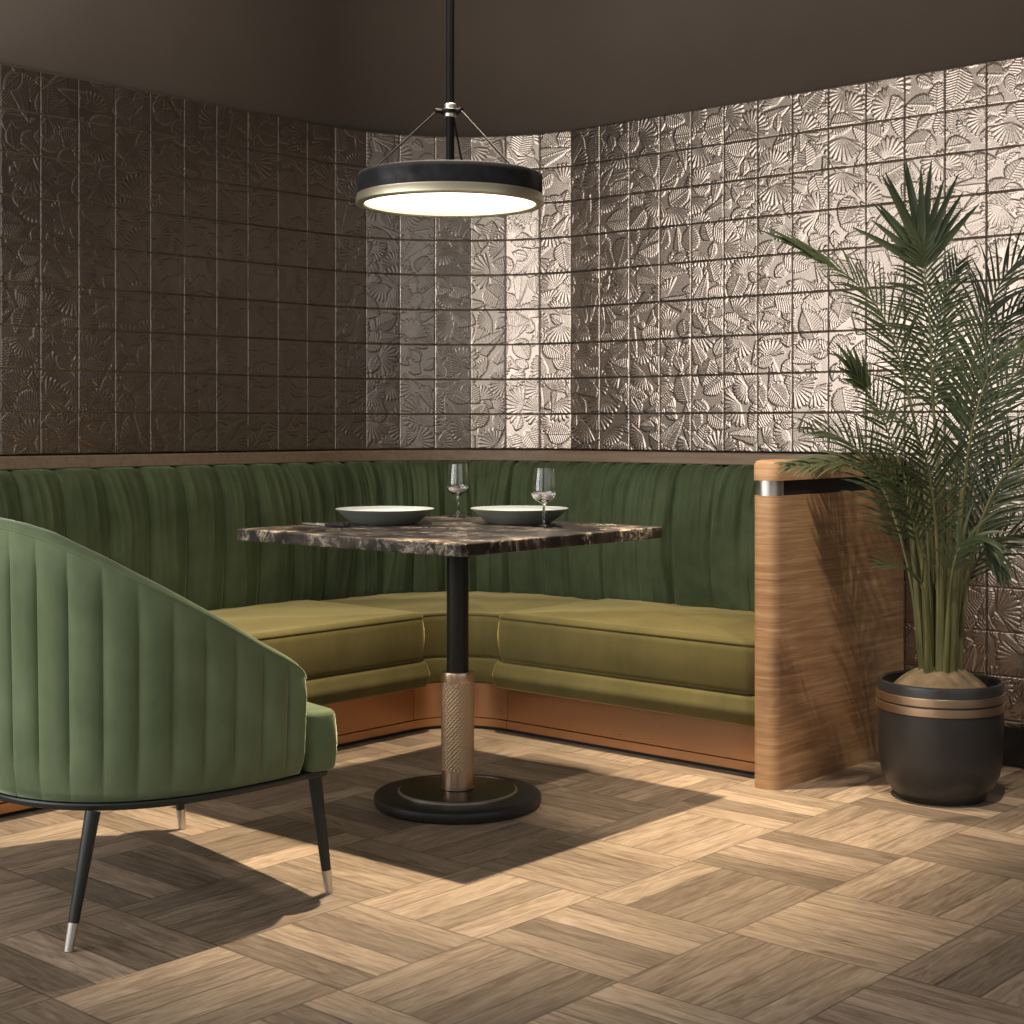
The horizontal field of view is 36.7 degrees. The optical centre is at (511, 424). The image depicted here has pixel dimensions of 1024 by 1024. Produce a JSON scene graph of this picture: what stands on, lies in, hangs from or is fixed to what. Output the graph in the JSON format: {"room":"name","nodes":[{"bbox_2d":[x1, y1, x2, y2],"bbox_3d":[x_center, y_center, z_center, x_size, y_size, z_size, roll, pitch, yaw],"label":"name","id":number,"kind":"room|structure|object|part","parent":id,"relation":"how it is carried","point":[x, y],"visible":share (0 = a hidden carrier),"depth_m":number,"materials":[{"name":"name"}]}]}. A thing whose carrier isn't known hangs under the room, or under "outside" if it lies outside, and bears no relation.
{"room":"restaurant","nodes":[
{"label":"restaurant","id":0,"kind":"room"},
{"bbox_2d":[0,63,334,471],"bbox_3d":[-1.218,-0.040,5.269,0.142,2.149,1.512,0,0,42],"label":"wall","id":1,"kind":"structure","parent":0,"point":[167,263],"depth_m":5.20,"materials":[{"name":"brown tile"}]},
{"bbox_2d":[331,127,574,462],"bbox_3d":[-0.229,-0.040,5.962,1.047,2.149,0.294,0,0,-3],"label":"wall","id":2,"kind":"structure","parent":0,"point":[451,333],"depth_m":5.93,"materials":[{"name":"grey tile"}]},
{"bbox_2d":[0,728,1023,1023],"bbox_3d":[-1.241,1.085,3.120,9.600,0.100,6.614,0,0,42],"label":"floor","id":3,"kind":"structure","parent":0,"point":[638,889],"depth_m":3.33,"materials":[{"name":"brown wood"}]},
{"bbox_2d":[0,518,336,951],"bbox_3d":[-0.876,0.613,3.475,0.718,0.848,0.820,0,0,-39],"label":"armchair","id":4,"kind":"object","parent":3,"relation":"on","point":[119,690],"visible":1,"depth_m":3.11,"materials":[{"name":"green fabric"}]},
{"bbox_3d":[-0.850,0.878,3.072,0.031,0.215,0.083,0,0,20],"label":"leg","id":5,"kind":"part","parent":4,"relation":"part of","materials":[{"name":"grey metal"}]},
{"bbox_3d":[-0.875,0.769,3.477,0.678,0.016,0.776,0,0,-39],"label":"frame","id":6,"kind":"part","parent":4,"relation":"part of","materials":[{"name":"grey"}]},
{"bbox_3d":[-0.854,0.879,3.932,0.030,0.211,0.051,0,0,40],"label":"leg","id":7,"kind":"part","parent":4,"relation":"part of","materials":[{"name":"grey metal"}]},
{"bbox_3d":[-0.849,0.686,3.498,0.648,0.150,0.736,0,0,-39],"label":"seat","id":8,"kind":"part","parent":4,"relation":"part of","materials":[{"name":"green fabric"}]},
{"bbox_3d":[-0.425,0.879,3.405,0.051,0.211,0.030,0,0,-28],"label":"leg","id":9,"kind":"part","parent":4,"relation":"part of","materials":[{"name":"grey metal"}]},
{"bbox_2d":[237,515,661,823],"bbox_3d":[-0.165,0.658,4.225,0.825,0.752,0.825,0,0,41],"label":"dining table","id":10,"kind":"object","parent":3,"relation":"on","point":[457,795],"visible":1,"depth_m":4.14,"materials":[{"name":"dark marble"},{"name":"black metal"},{"name":"champagne bronze metal"}]},
{"bbox_2d":[301,523,346,527],"bbox_3d":[-0.525,0.276,4.279,0.191,0.013,0.013,0,0,44],"label":"table knife","id":11,"kind":"object","parent":10,"relation":"on","point":[341,525],"visible":1,"depth_m":4.24,"materials":[{"name":"silver"}]},
{"bbox_3d":[-0.486,0.276,4.243,0.085,0.013,0.012,0,0,44],"label":"handle","id":12,"kind":"part","parent":11,"relation":"part of","materials":[{"name":"black"}]},
{"bbox_2d":[310,522,350,526],"bbox_3d":[-0.516,0.276,4.302,0.188,0.013,0.021,0,0,42],"label":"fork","id":13,"kind":"object","parent":10,"relation":"on","point":[347,524],"visible":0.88,"depth_m":4.26,"materials":[{"name":"silver metal"}]},
{"bbox_3d":[-0.478,0.276,4.268,0.085,0.013,0.012,0,0,42],"label":"handle","id":14,"kind":"part","parent":13,"relation":"part of","materials":[{"name":"black"}]},
{"bbox_2d":[335,506,433,525],"bbox_3d":[-0.362,0.261,4.403,0.282,0.043,0.282,0,0,42],"label":"dinner plate","id":15,"kind":"object","parent":10,"relation":"on","point":[359,515],"visible":1,"depth_m":4.32,"materials":[{"name":"grey ceramic"}]},
{"bbox_2d":[446,464,468,516],"bbox_3d":[-0.166,0.201,4.723,0.070,0.162,0.070,0,0,42],"label":"wine glass","id":16,"kind":"object","parent":10,"relation":"on","point":[457,483],"visible":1,"depth_m":4.70,"materials":[{"name":"clear glass"}]},
{"bbox_2d":[470,505,568,524],"bbox_3d":[0.022,0.261,4.426,0.282,0.043,0.282,0,0,42],"label":"dinner plate","id":17,"kind":"object","parent":10,"relation":"on","point":[510,514],"visible":0.94,"depth_m":4.34,"materials":[{"name":"grey ceramic"}]},
{"bbox_2d":[531,468,555,527],"bbox_3d":[0.088,0.201,4.265,0.070,0.162,0.070,0,0,42],"label":"wine glass","id":18,"kind":"object","parent":10,"relation":"on","point":[543,488],"visible":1,"depth_m":4.24,"materials":[{"name":"clear glass"}]},
{"bbox_2d":[0,450,903,817],"bbox_3d":[-0.331,0.567,4.649,2.000,0.937,2.510,0,0,42],"label":"banquette","id":19,"kind":"object","parent":3,"relation":"on","point":[755,636],"visible":0.78,"depth_m":5.03,"materials":[{"name":"green fabric"}]},
{"bbox_3d":[-0.886,0.937,4.592,0.020,0.116,1.646,0,0,42],"label":"kick plate","id":20,"kind":"part","parent":19,"relation":"part of","materials":[{"name":"orange metal"}]},
{"bbox_2d":[209,600,424,677],"bbox_3d":[-1.064,0.695,4.741,0.646,0.177,1.665,0,0,42],"label":"seat cushion","id":21,"kind":"object","parent":19,"relation":"on","point":[325,639],"depth_m":4.95,"materials":[{"name":"green fabric"}]},
{"bbox_3d":[-0.480,0.407,5.231,3.100,0.535,1.326,0,0,-12],"label":"backrest","id":22,"kind":"part","parent":19,"relation":"part of","materials":[{"name":"green fabric"}]},
{"bbox_3d":[-0.484,0.118,5.282,3.155,0.040,1.306,0,0,-11],"label":"cap rail","id":23,"kind":"part","parent":19,"relation":"part of","materials":[{"name":"brown wood"}]},
{"bbox_2d":[320,591,592,657],"bbox_3d":[-0.196,0.703,5.598,0.804,0.160,0.773,0,0,42],"label":"seat cushion","id":24,"kind":"object","parent":19,"relation":"on","point":[486,608],"depth_m":5.41,"materials":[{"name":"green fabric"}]},
{"bbox_3d":[-0.173,0.937,5.242,0.342,0.116,0.084,0,0,1],"label":"kick plate","id":25,"kind":"part","parent":19,"relation":"part of","materials":[{"name":"brown wood"}]},
{"bbox_2d":[497,598,754,693],"bbox_3d":[0.536,0.695,5.032,1.047,0.175,0.646,0,0,42],"label":"seat cushion","id":26,"kind":"object","parent":19,"relation":"on","point":[678,645],"depth_m":4.84,"materials":[{"name":"green fabric"}]},
{"bbox_3d":[0.381,0.937,4.860,1.037,0.116,0.020,0,0,42],"label":"kick plate","id":27,"kind":"part","parent":19,"relation":"part of","materials":[{"name":"brown wood"}]},
{"bbox_3d":[0.738,0.181,4.411,0.075,0.043,0.075,0,0,42],"label":"metal post","id":28,"kind":"part","parent":19,"relation":"part of","materials":[{"name":"silver metal"}]},
{"bbox_3d":[0.965,0.619,4.667,0.082,0.832,0.762,0,0,42],"label":"panel","id":29,"kind":"part","parent":19,"relation":"part of","materials":[{"name":"brown wood"}]},
{"bbox_2d":[757,160,1023,806],"bbox_3d":[1.196,0.153,4.285,1.072,1.764,0.521,0,0,-1],"label":"potted palm","id":30,"kind":"object","parent":3,"relation":"on","point":[940,723],"visible":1,"depth_m":4.25,"materials":[{"name":"green plant"}]},
{"bbox_2d":[0,0,1023,136],"bbox_3d":[1.258,-1.665,3.573,6.068,1.101,2.268,0,0,42],"label":"ceiling","id":31,"kind":"structure","parent":0,"point":[521,67],"depth_m":5.52,"materials":[{"name":"brown paint"}]},
{"bbox_2d":[571,56,1023,727],"bbox_3d":[1.195,-0.039,5.070,2.475,2.150,0.142,0,0,42],"label":"wall","id":32,"kind":"structure","parent":0,"point":[694,327],"depth_m":5.23,"materials":[{"name":"grey tile"}]},
{"bbox_2d":[876,670,1004,806],"bbox_3d":[1.192,0.872,4.300,0.346,0.327,0.346,0,0,42],"label":"planter","id":33,"kind":"object","parent":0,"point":[941,738],"depth_m":4.17,"materials":[{"name":"black ceramic"}]},
{"bbox_3d":[-1.241,-2.265,3.120,9.600,0.100,6.614,0,0,42],"label":"ceiling","id":34,"kind":"structure","parent":0,"visible":0},
{"bbox_2d":[356,0,543,217],"bbox_3d":[-0.169,-1.406,4.220,0.515,1.616,0.515,0,0,42],"label":"pendant lamp","id":35,"kind":"object","parent":34,"relation":"hanging from","point":[448,188],"visible":1,"depth_m":4.10,"materials":[{"name":"black metal"}]},
{"bbox_3d":[-0.292,-0.766,4.176,0.187,0.177,0.005,0,0,-20],"label":"support rod","id":36,"kind":"part","parent":35,"relation":"part of","materials":[{"name":"black"}]},
{"bbox_3d":[-0.169,-1.433,4.220,0.023,1.505,0.023,0,0,42],"label":"rod","id":37,"kind":"part","parent":35,"relation":"part of","materials":[{"name":"black metal"}]},
{"bbox_2d":[366,193,533,212],"bbox_3d":[-0.169,-0.615,4.220,0.467,0.006,0.467,0,0,42],"label":"diffuser","id":38,"kind":"object","parent":35,"relation":"attached to","point":[390,202],"depth_m":4.27,"materials":[{"name":"white plastic"}]},
{"bbox_3d":[-0.146,-0.766,4.349,0.005,0.177,0.187,0,0,10],"label":"support rod","id":39,"kind":"part","parent":35,"relation":"part of","materials":[{"name":"black metal"}]},
{"bbox_3d":[-0.069,-0.766,4.136,0.187,0.177,0.005,0,0,40],"label":"support rod","id":40,"kind":"part","parent":35,"relation":"part of","materials":[{"name":"black"}]},
{"bbox_3d":[3.174,-0.040,3.298,2.838,2.149,0.120,0,0,42],"label":"wall","id":41,"kind":"structure","parent":0,"visible":0},
{"bbox_2d":[1002,726,1023,768],"bbox_3d":[2.717,0.976,3.610,3.935,0.118,0.017,0,0,42],"label":"baseboard","id":42,"kind":"structure","parent":41,"relation":"attached to","point":[1013,752],"depth_m":4.67,"materials":[{"name":"black"}]}
]}

